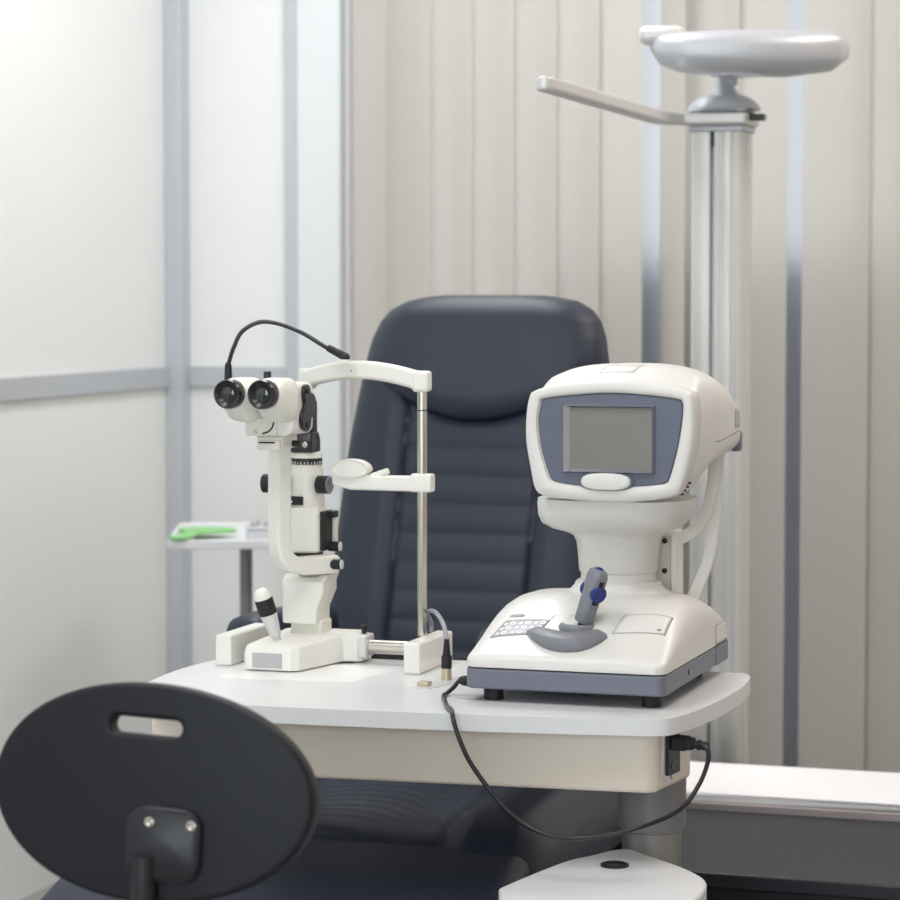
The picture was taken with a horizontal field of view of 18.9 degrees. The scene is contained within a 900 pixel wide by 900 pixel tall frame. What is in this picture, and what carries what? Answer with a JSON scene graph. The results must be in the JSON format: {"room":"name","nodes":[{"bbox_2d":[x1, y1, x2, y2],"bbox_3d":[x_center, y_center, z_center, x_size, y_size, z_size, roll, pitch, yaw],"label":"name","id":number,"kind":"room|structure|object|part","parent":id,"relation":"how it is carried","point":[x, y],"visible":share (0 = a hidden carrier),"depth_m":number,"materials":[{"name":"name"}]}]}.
{"room":"examination room","nodes":[
{"label":"examination room","id":0,"kind":"room"},
{"bbox_2d":[20,883,54,899],"bbox_3d":[0.295,1.212,2.506,4.540,0.100,7.800,1,4,18],"label":"floor","id":1,"kind":"structure","parent":0,"point":[38,895],"depth_m":5.83,"materials":[{"name":"grey plastic"}]},
{"bbox_2d":[0,682,319,899],"bbox_3d":[-0.241,0.679,3.186,0.560,0.882,0.598,1,4,18],"label":"chair","id":2,"kind":"object","parent":1,"relation":"on","point":[221,807],"visible":1,"depth_m":2.91,"materials":[{"name":"black plastic"}]},
{"bbox_3d":[-0.287,0.566,3.041,0.028,0.275,0.309,1,4,18],"label":"post","id":3,"kind":"part","parent":2,"relation":"part of","materials":[{"name":"black plastic"}]},
{"bbox_2d":[167,522,268,615],"bbox_3d":[-0.391,0.566,5.788,0.400,0.790,0.420,0,3,-2],"label":"side table","id":4,"kind":"object","parent":1,"relation":"on","point":[237,540],"visible":0.3,"depth_m":5.71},
{"bbox_2d":[169,526,236,539],"bbox_3d":[-0.538,0.174,5.655,0.124,0.008,0.241,1,4,18],"label":"paddle","id":5,"kind":"object","parent":4,"relation":"on","point":[187,533],"visible":1,"depth_m":5.68,"materials":[{"name":"green plastic"}]},
{"bbox_2d":[167,522,268,548],"bbox_3d":[-0.391,0.182,5.764,0.400,0.019,0.420,0,3,-2],"label":"tray","id":6,"kind":"object","parent":4,"relation":"on","point":[237,540],"depth_m":5.55,"materials":[{"name":"plastic"}]},
{"bbox_3d":[-0.432,0.567,5.736,0.027,0.745,0.027,1,4,18],"label":"leg","id":7,"kind":"part","parent":4,"relation":"part of","materials":[{"name":"grey metal"}]},
{"bbox_2d":[246,520,267,539],"bbox_3d":[-0.382,0.169,5.654,0.089,0.041,0.093,0,3,-2],"label":"box","id":8,"kind":"object","parent":4,"relation":"on","point":[256,530],"visible":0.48,"depth_m":5.61,"materials":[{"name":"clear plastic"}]},
{"bbox_3d":[-0.382,0.160,5.653,0.089,0.007,0.093,0,3,-2],"label":"box lid","id":9,"kind":"part","parent":8,"relation":"part of","materials":[{"name":"white plastic"}]},
{"bbox_2d":[41,295,621,899],"bbox_3d":[-0.102,0.410,4.201,0.690,1.295,1.326,1,4,18],"label":"chair","id":10,"kind":"object","parent":1,"relation":"on","point":[489,546],"visible":0.44,"depth_m":4.58,"materials":[{"name":"leather"}]},
{"bbox_3d":[-0.267,0.292,4.345,0.076,0.088,0.359,1,4,18],"label":"armrest","id":11,"kind":"part","parent":10,"relation":"part of","materials":[{"name":"leather"}]},
{"bbox_3d":[-0.087,0.558,4.255,0.666,0.132,0.760,1,4,18],"label":"seat","id":12,"kind":"part","parent":10,"relation":"part of","materials":[{"name":"leather"}]},
{"bbox_3d":[0.030,0.148,4.628,0.478,0.825,0.403,1,4,18],"label":"backrest","id":13,"kind":"part","parent":10,"relation":"part of","materials":[{"name":"leather"}]},
{"bbox_3d":[0.121,0.300,4.220,0.076,0.088,0.359,1,4,18],"label":"armrest","id":14,"kind":"part","parent":10,"relation":"part of","materials":[{"name":"leather"}]},
{"bbox_2d":[150,659,749,899],"bbox_3d":[-0.014,0.709,3.780,0.856,0.750,0.754,1,4,18],"label":"table","id":15,"kind":"object","parent":1,"relation":"on","point":[376,728],"visible":0.83,"depth_m":3.61,"materials":[{"name":"white laminate"}]},
{"bbox_2d":[219,664,392,681],"bbox_3d":[-0.201,0.323,3.930,0.215,0.001,0.180,1,4,18],"label":"mat","id":16,"kind":"object","parent":15,"relation":"on","point":[330,672],"visible":0.82,"depth_m":3.90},
{"bbox_2d":[214,320,451,674],"bbox_3d":[-0.200,0.067,3.941,0.329,0.511,0.322,1,4,18],"label":"lamp","id":17,"kind":"object","parent":15,"relation":"on","point":[281,412],"visible":1,"depth_m":3.99,"materials":[{"name":"white plastic"}]},
{"bbox_3d":[-0.268,-0.034,3.869,0.049,0.026,0.017,1,4,18],"label":"plate","id":18,"kind":"part","parent":17,"relation":"part of","materials":[{"name":"beige plastic"}]},
{"bbox_3d":[-0.259,0.050,4.053,0.043,0.028,0.028,1,4,15],"label":"slit knob","id":19,"kind":"part","parent":17,"relation":"part of","materials":[{"name":"black plastic"}]},
{"bbox_3d":[-0.267,0.307,3.933,0.046,0.021,0.002,1,4,18],"label":"name plate","id":20,"kind":"part","parent":17,"relation":"part of","materials":[{"name":"silver metal"}]},
{"bbox_3d":[-0.264,-0.105,3.898,0.011,0.016,0.011,1,4,18],"label":"knob","id":21,"kind":"part","parent":17,"relation":"part of","materials":[{"name":"black plastic"}]},
{"bbox_3d":[-0.215,0.089,3.989,0.120,0.194,0.027,-3,5,-42],"label":"microscope arm","id":22,"kind":"part","parent":17,"relation":"part of","materials":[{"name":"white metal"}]},
{"bbox_3d":[-0.206,-0.061,3.900,0.007,0.069,0.059,1,4,18],"label":"magnification lever","id":23,"kind":"part","parent":17,"relation":"part of","materials":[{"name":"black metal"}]},
{"bbox_3d":[-0.189,0.052,4.031,0.020,0.027,0.027,2,4,25],"label":"slit knob","id":24,"kind":"part","parent":17,"relation":"part of","materials":[{"name":"black plastic"}]},
{"bbox_3d":[-0.185,0.120,4.045,0.007,0.059,0.040,1,4,18],"label":"black panel","id":25,"kind":"part","parent":17,"relation":"part of","materials":[{"name":"plastic"}]},
{"bbox_3d":[-0.174,0.145,4.053,0.019,0.015,0.015,1,4,18],"label":"lock knob","id":26,"kind":"part","parent":17,"relation":"part of","materials":[{"name":"black plastic"}]},
{"bbox_3d":[-0.171,0.170,4.014,0.021,0.015,0.015,1,4,18],"label":"lock knob","id":27,"kind":"part","parent":17,"relation":"part of","materials":[{"name":"black plastic"}]},
{"bbox_2d":[336,359,349,361],"bbox_3d":[-0.158,-0.132,3.997,0.022,0.004,0.022,1,4,18],"label":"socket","id":28,"kind":"object","parent":17,"relation":"attached to","point":[337,360],"depth_m":3.99,"materials":[{"name":"white plastic"}]},
{"bbox_2d":[408,677,458,688],"bbox_3d":[-0.011,0.327,3.820,0.030,0.007,0.126,2,4,35],"label":"plate","id":29,"kind":"object","parent":15,"relation":"on","point":[421,684],"visible":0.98,"depth_m":3.79,"materials":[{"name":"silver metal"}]},
{"bbox_2d":[427,609,451,680],"bbox_3d":[-0.019,0.278,3.959,0.017,0.088,0.244,0,4,-7],"label":"lead","id":30,"kind":"object","parent":29,"relation":"on","point":[446,658],"visible":0.93,"depth_m":3.84,"materials":[{"name":"grey plastic"}]},
{"bbox_3d":[-0.021,0.258,3.961,0.016,0.048,0.238,0,4,-6],"label":"lead cord","id":31,"kind":"part","parent":30,"relation":"part of","materials":[{"name":"white plastic"}]},
{"bbox_2d":[441,668,451,680],"bbox_3d":[-0.005,0.319,3.848,0.015,0.019,0.015,1,4,18],"label":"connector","id":32,"kind":"object","parent":30,"relation":"attached to","point":[446,675],"depth_m":3.84,"materials":[{"name":"gold metal"}]},
{"bbox_2d":[467,363,741,707],"bbox_3d":[0.228,0.105,3.792,0.308,0.454,0.410,1,4,18],"label":"autorefractor","id":33,"kind":"object","parent":15,"relation":"on","point":[615,450],"visible":1,"depth_m":3.70,"materials":[{"name":"white plastic"}]},
{"bbox_2d":[441,676,710,840],"bbox_3d":[0.151,0.408,3.576,0.384,0.184,0.186,1,4,18],"label":"power cable","id":34,"kind":"object","parent":33,"relation":"attached to","point":[679,742],"visible":1,"depth_m":3.52,"materials":[{"name":"black rubber"}]},
{"bbox_3d":[0.216,-0.015,3.687,0.132,0.095,0.007,1,4,18],"label":"screen frame","id":35,"kind":"part","parent":33,"relation":"part of","materials":[{"name":"plastic"}]},
{"bbox_3d":[0.219,-0.014,3.691,0.204,0.129,0.002,1,4,18],"label":"bezel panel","id":36,"kind":"part","parent":33,"relation":"part of","materials":[{"name":"plastic"}]},
{"bbox_3d":[0.262,0.237,3.673,0.076,0.023,0.046,1,4,11],"label":"printer door","id":37,"kind":"part","parent":33,"relation":"part of","materials":[{"name":"white plastic"}]},
{"bbox_3d":[0.345,0.063,3.883,0.090,0.154,0.012,1,4,15],"label":"bracket arm","id":38,"kind":"part","parent":33,"relation":"part of","materials":[{"name":"white plastic"}]},
{"bbox_3d":[0.389,0.263,3.902,0.008,0.025,0.071,1,4,18],"label":"panel","id":39,"kind":"part","parent":33,"relation":"part of","materials":[{"name":"white plastic"}]},
{"bbox_3d":[0.293,0.406,3.594,0.002,0.071,0.056,2,4,26],"label":"socket plate","id":40,"kind":"part","parent":15,"relation":"part of","materials":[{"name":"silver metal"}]},
{"bbox_2d":[665,733,679,775],"bbox_3d":[0.296,0.404,3.592,0.006,0.054,0.042,2,4,26],"label":"socket","id":41,"kind":"object","parent":15,"relation":"attached to","point":[672,757],"depth_m":3.58,"materials":[{"name":"black plastic"}]},
{"bbox_2d":[536,25,849,764],"bbox_3d":[0.426,0.133,4.680,0.372,1.790,1.107,1,4,18],"label":"post","id":42,"kind":"object","parent":1,"relation":"on","point":[722,123],"visible":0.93,"depth_m":5.07,"materials":[{"name":"silver metal"}]},
{"bbox_3d":[0.341,-0.594,4.645,0.171,0.022,1.073,1,4,18],"label":"arm","id":43,"kind":"part","parent":42,"relation":"part of","materials":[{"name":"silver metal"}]},
{"bbox_3d":[0.513,-0.634,5.093,0.104,0.006,0.100,1,4,18],"label":"swivel plate","id":44,"kind":"part","parent":42,"relation":"part of","materials":[{"name":"black plastic"}]},
{"bbox_2d":[639,25,849,85],"bbox_3d":[0.549,-0.733,5.007,0.372,0.102,0.226,1,4,18],"label":"lamp","id":45,"kind":"object","parent":42,"relation":"attached to","point":[727,56],"depth_m":4.94,"materials":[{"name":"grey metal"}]},
{"bbox_2d":[611,808,899,899],"bbox_3d":[0.603,0.831,4.569,0.970,0.410,0.900,1,4,18],"label":"base cabinet","id":46,"kind":"object","parent":1,"relation":"on","point":[738,855],"visible":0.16,"depth_m":4.27,"materials":[{"name":"laminate"}]},
{"bbox_2d":[686,800,899,821],"bbox_3d":[0.541,0.608,4.770,0.653,0.011,0.286,1,4,18],"label":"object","id":47,"kind":"object","parent":46,"relation":"on","point":[880,815],"visible":0.11,"depth_m":4.61,"materials":[{"name":"grey"}]},
{"bbox_2d":[686,761,899,810],"bbox_3d":[0.562,0.593,4.786,0.670,0.014,0.317,1,4,18],"label":"countertop","id":48,"kind":"structure","parent":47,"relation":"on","point":[723,782],"depth_m":4.72,"materials":[{"name":"white laminate"}]},
{"bbox_3d":[0.755,0.852,4.066,0.320,0.370,0.012,1,4,18],"label":"door","id":49,"kind":"part","parent":46,"relation":"part of","materials":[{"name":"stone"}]},
{"bbox_2d":[0,0,167,899],"bbox_3d":[-1.817,-0.252,3.104,0.100,2.750,7.800,1,4,18],"label":"wall","id":50,"kind":"structure","parent":0,"point":[83,478],"depth_m":6.00,"materials":[{"name":"white paint"}]},
{"bbox_2d":[0,366,169,401],"bbox_3d":[-1.806,0.037,2.974,0.012,0.049,7.325,1,4,18],"label":"trim","id":51,"kind":"structure","parent":50,"relation":"attached to","point":[80,383],"depth_m":6.00,"materials":[{"name":"grey metal"}]},
{"bbox_2d":[163,0,191,672],"bbox_3d":[-0.651,-0.457,6.455,0.042,2.750,0.055,1,4,18],"label":"trim","id":52,"kind":"structure","parent":50,"relation":"attached to","point":[176,37],"depth_m":6.45,"materials":[{"name":"grey metal"}]},
{"bbox_2d":[188,0,352,665],"bbox_3d":[1.438,-0.425,5.932,4.340,2.750,0.240,1,4,18],"label":"wall","id":53,"kind":"structure","parent":0,"point":[237,47],"depth_m":6.44,"materials":[{"name":"white laminate"}]},
{"bbox_2d":[189,366,285,386],"bbox_3d":[-0.504,-0.175,6.447,0.253,0.049,0.012,1,4,18],"label":"trim","id":54,"kind":"structure","parent":53,"relation":"attached to","point":[200,376],"depth_m":6.46,"materials":[{"name":"grey metal"}]},
{"bbox_2d":[285,0,297,572],"bbox_3d":[-0.370,-0.452,6.381,0.033,2.750,0.022,1,4,18],"label":"trim","id":55,"kind":"structure","parent":53,"relation":"attached to","point":[290,5],"depth_m":6.36,"materials":[{"name":"grey metal"}]},
{"bbox_2d":[297,0,343,554],"bbox_3d":[-0.305,-0.451,6.355,0.107,2.750,0.030,1,4,18],"label":"glass panel","id":56,"kind":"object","parent":53,"relation":"attached to","point":[319,22],"depth_m":6.33,"materials":[{"name":"white glass"}]},
{"bbox_2d":[343,0,899,772],"bbox_3d":[0.531,-0.413,6.114,1.623,2.425,0.123,1,4,18],"label":"vertical blind","id":57,"kind":"object","parent":53,"relation":"attached to","point":[469,178],"visible":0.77,"depth_m":6.09,"materials":[{"name":"fabric"}]},
{"bbox_3d":[-0.247,-0.712,6.287,0.003,1.780,0.003,1,4,18],"label":"pull cord","id":58,"kind":"part","parent":57,"relation":"part of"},
{"bbox_3d":[-0.238,-0.690,6.287,0.008,1.744,0.007,1,4,18],"label":"bead chain","id":59,"kind":"part","parent":57,"relation":"part of","materials":[{"name":"white plastic"}]},
{"bbox_2d":[642,0,803,766],"bbox_3d":[0.540,-0.360,6.191,1.605,2.310,0.050,1,4,18],"label":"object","id":60,"kind":"structure","parent":53,"relation":"in","point":[650,135],"depth_m":6.14,"materials":[{"name":"clear glass"}]}
]}

